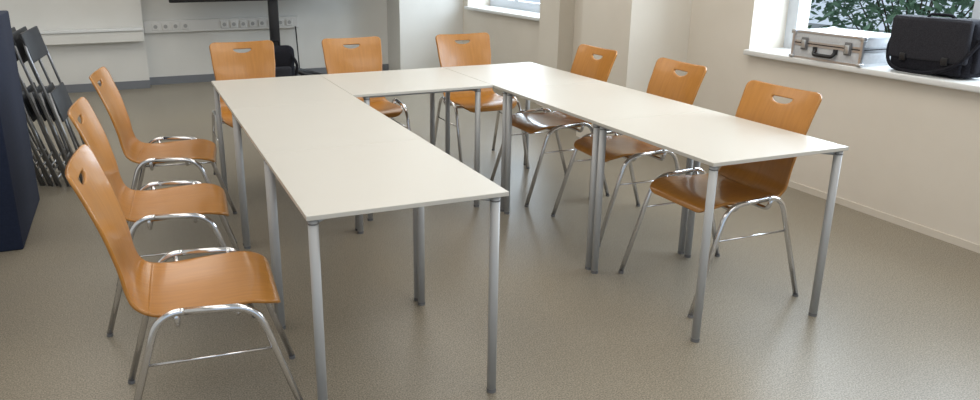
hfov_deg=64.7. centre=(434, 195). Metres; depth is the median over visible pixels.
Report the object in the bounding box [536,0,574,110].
wall
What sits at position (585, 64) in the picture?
chair
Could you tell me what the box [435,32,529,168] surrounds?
chair
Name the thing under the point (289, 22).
socket
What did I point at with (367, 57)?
chair
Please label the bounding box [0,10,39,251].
cabinet
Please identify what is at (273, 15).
screen
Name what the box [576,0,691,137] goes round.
pier
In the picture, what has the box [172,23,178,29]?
socket
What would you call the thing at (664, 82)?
chair
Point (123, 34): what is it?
duct
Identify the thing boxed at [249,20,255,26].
socket
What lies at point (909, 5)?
shrub
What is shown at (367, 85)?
conference table
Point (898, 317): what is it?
floor
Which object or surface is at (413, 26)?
wall
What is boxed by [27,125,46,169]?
folding chair
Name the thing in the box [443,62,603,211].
conference table
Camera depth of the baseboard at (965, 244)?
4.37 m
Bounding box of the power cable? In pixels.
[295,26,301,75]
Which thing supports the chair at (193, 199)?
on the floor
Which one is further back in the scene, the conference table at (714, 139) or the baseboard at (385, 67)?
the baseboard at (385, 67)
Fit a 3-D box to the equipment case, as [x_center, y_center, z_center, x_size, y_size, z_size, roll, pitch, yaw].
[2.484,-0.908,4.674,0.361,0.172,0.532,-7,19,-20]
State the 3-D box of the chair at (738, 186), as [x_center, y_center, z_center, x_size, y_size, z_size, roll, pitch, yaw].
[1.278,-0.023,3.462,0.649,0.906,0.534,-7,19,-20]
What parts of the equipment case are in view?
latch lever, handle, case lid, latch lever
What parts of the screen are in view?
post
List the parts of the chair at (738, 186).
leg, leg, seat, leg, backrest, leg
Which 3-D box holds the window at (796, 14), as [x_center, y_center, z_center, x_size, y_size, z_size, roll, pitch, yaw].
[2.931,-1.555,3.915,0.070,1.862,2.650,-7,19,-20]
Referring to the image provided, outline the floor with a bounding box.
[0,82,979,399]
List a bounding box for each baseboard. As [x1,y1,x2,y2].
[44,80,150,92]
[149,64,388,84]
[788,180,979,252]
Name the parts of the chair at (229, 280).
backrest, leg, leg, seat, leg, leg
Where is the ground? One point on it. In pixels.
(814, 25)
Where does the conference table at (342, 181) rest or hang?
on the floor
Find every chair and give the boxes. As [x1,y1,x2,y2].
[11,27,70,186]
[12,26,79,164]
[19,26,84,182]
[20,83,62,185]
[22,66,68,186]
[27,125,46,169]
[30,118,54,185]
[65,144,302,399]
[67,97,254,336]
[89,67,236,242]
[209,40,274,176]
[322,36,410,130]
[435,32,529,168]
[490,44,617,206]
[551,57,706,246]
[618,80,821,318]
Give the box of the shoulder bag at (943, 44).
[886,13,979,77]
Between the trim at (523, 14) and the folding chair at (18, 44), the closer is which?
the folding chair at (18, 44)
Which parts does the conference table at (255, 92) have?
leg, leg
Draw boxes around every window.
[490,0,539,11]
[783,0,979,47]
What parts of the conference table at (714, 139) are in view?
leg, leg, leg, leg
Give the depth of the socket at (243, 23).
9.18 m
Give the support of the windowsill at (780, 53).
attached to the wall at (913, 153)
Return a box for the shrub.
[808,0,974,32]
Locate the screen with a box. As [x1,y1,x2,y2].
[169,0,323,75]
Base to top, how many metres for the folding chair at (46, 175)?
1.021 m
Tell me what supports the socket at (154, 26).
attached to the duct at (243, 23)
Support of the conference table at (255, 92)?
on the floor
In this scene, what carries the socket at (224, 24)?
attached to the duct at (243, 23)
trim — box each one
[464,5,539,20]
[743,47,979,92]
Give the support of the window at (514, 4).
in the wall at (913, 153)
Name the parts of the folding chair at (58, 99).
backrest, seat, leg, leg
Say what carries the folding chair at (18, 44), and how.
on the floor
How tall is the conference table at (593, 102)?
0.740 m
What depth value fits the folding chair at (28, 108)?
5.04 m
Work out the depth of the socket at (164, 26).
8.87 m
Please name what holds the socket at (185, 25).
attached to the duct at (243, 23)
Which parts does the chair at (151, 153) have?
backrest, leg, leg, seat, leg, leg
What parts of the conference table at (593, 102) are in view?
leg, leg, leg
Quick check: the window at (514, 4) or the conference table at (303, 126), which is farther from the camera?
the window at (514, 4)
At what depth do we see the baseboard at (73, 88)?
8.72 m
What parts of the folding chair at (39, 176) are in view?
leg, leg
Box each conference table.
[211,75,357,245]
[231,99,422,313]
[262,139,508,399]
[320,67,492,220]
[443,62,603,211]
[504,82,712,269]
[591,111,848,342]
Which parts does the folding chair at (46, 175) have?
leg, leg, leg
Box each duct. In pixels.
[39,27,143,44]
[143,16,297,32]
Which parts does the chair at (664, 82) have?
leg, seat, leg, leg, leg, backrest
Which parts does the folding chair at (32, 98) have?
backrest, leg, seat, leg, leg, leg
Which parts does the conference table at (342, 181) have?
leg, leg, leg, leg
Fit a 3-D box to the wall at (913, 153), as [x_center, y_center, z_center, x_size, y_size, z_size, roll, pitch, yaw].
[2.482,-1.624,4.864,0.500,3.100,11.500,-7,19,-20]
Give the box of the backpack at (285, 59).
[271,40,298,76]
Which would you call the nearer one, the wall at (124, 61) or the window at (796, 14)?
the window at (796, 14)
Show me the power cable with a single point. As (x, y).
(295, 26)
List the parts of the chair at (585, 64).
leg, seat, leg, leg, backrest, leg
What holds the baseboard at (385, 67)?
attached to the wall at (173, 53)
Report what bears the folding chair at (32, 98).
on the floor
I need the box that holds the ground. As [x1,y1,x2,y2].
[808,23,890,33]
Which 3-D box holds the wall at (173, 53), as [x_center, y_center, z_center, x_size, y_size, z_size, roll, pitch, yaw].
[-2.663,-2.896,8.949,7.200,3.100,0.200,-7,19,-20]
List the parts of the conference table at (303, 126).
leg, leg, leg, leg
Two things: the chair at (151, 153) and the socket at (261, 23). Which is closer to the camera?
the chair at (151, 153)
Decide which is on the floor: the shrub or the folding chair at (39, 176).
the folding chair at (39, 176)
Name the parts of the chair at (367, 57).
backrest, seat, leg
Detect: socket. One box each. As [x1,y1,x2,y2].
[151,23,158,30]
[161,23,168,29]
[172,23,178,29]
[182,22,188,29]
[221,21,227,27]
[230,21,236,27]
[240,20,246,26]
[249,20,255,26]
[258,20,264,26]
[279,19,283,25]
[286,19,292,25]
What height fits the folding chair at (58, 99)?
1.030 m
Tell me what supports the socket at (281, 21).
attached to the duct at (243, 23)
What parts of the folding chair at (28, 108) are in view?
seat, leg, leg, leg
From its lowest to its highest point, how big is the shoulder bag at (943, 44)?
0.316 m
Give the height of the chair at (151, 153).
0.906 m
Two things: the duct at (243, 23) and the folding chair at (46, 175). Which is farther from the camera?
the duct at (243, 23)
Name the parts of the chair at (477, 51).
leg, leg, backrest, seat, leg, leg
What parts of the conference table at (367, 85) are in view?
leg, frame rail, leg, leg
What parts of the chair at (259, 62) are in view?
leg, leg, seat, backrest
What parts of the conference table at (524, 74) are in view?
leg, leg, leg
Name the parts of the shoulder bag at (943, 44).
carry handle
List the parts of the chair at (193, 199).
backrest, leg, leg, seat, leg, leg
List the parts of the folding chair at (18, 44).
backrest, leg, seat, leg, leg, leg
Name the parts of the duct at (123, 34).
lid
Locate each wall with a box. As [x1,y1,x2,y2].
[0,0,149,86]
[140,0,387,76]
[387,0,462,69]
[463,0,979,244]
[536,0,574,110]
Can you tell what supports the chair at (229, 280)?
on the floor
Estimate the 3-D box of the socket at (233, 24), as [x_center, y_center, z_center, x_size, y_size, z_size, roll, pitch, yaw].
[-2.385,-2.036,9.146,0.080,0.080,0.014,-7,19,-20]
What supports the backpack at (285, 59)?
on the floor
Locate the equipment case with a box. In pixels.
[789,27,890,66]
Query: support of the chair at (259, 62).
on the floor

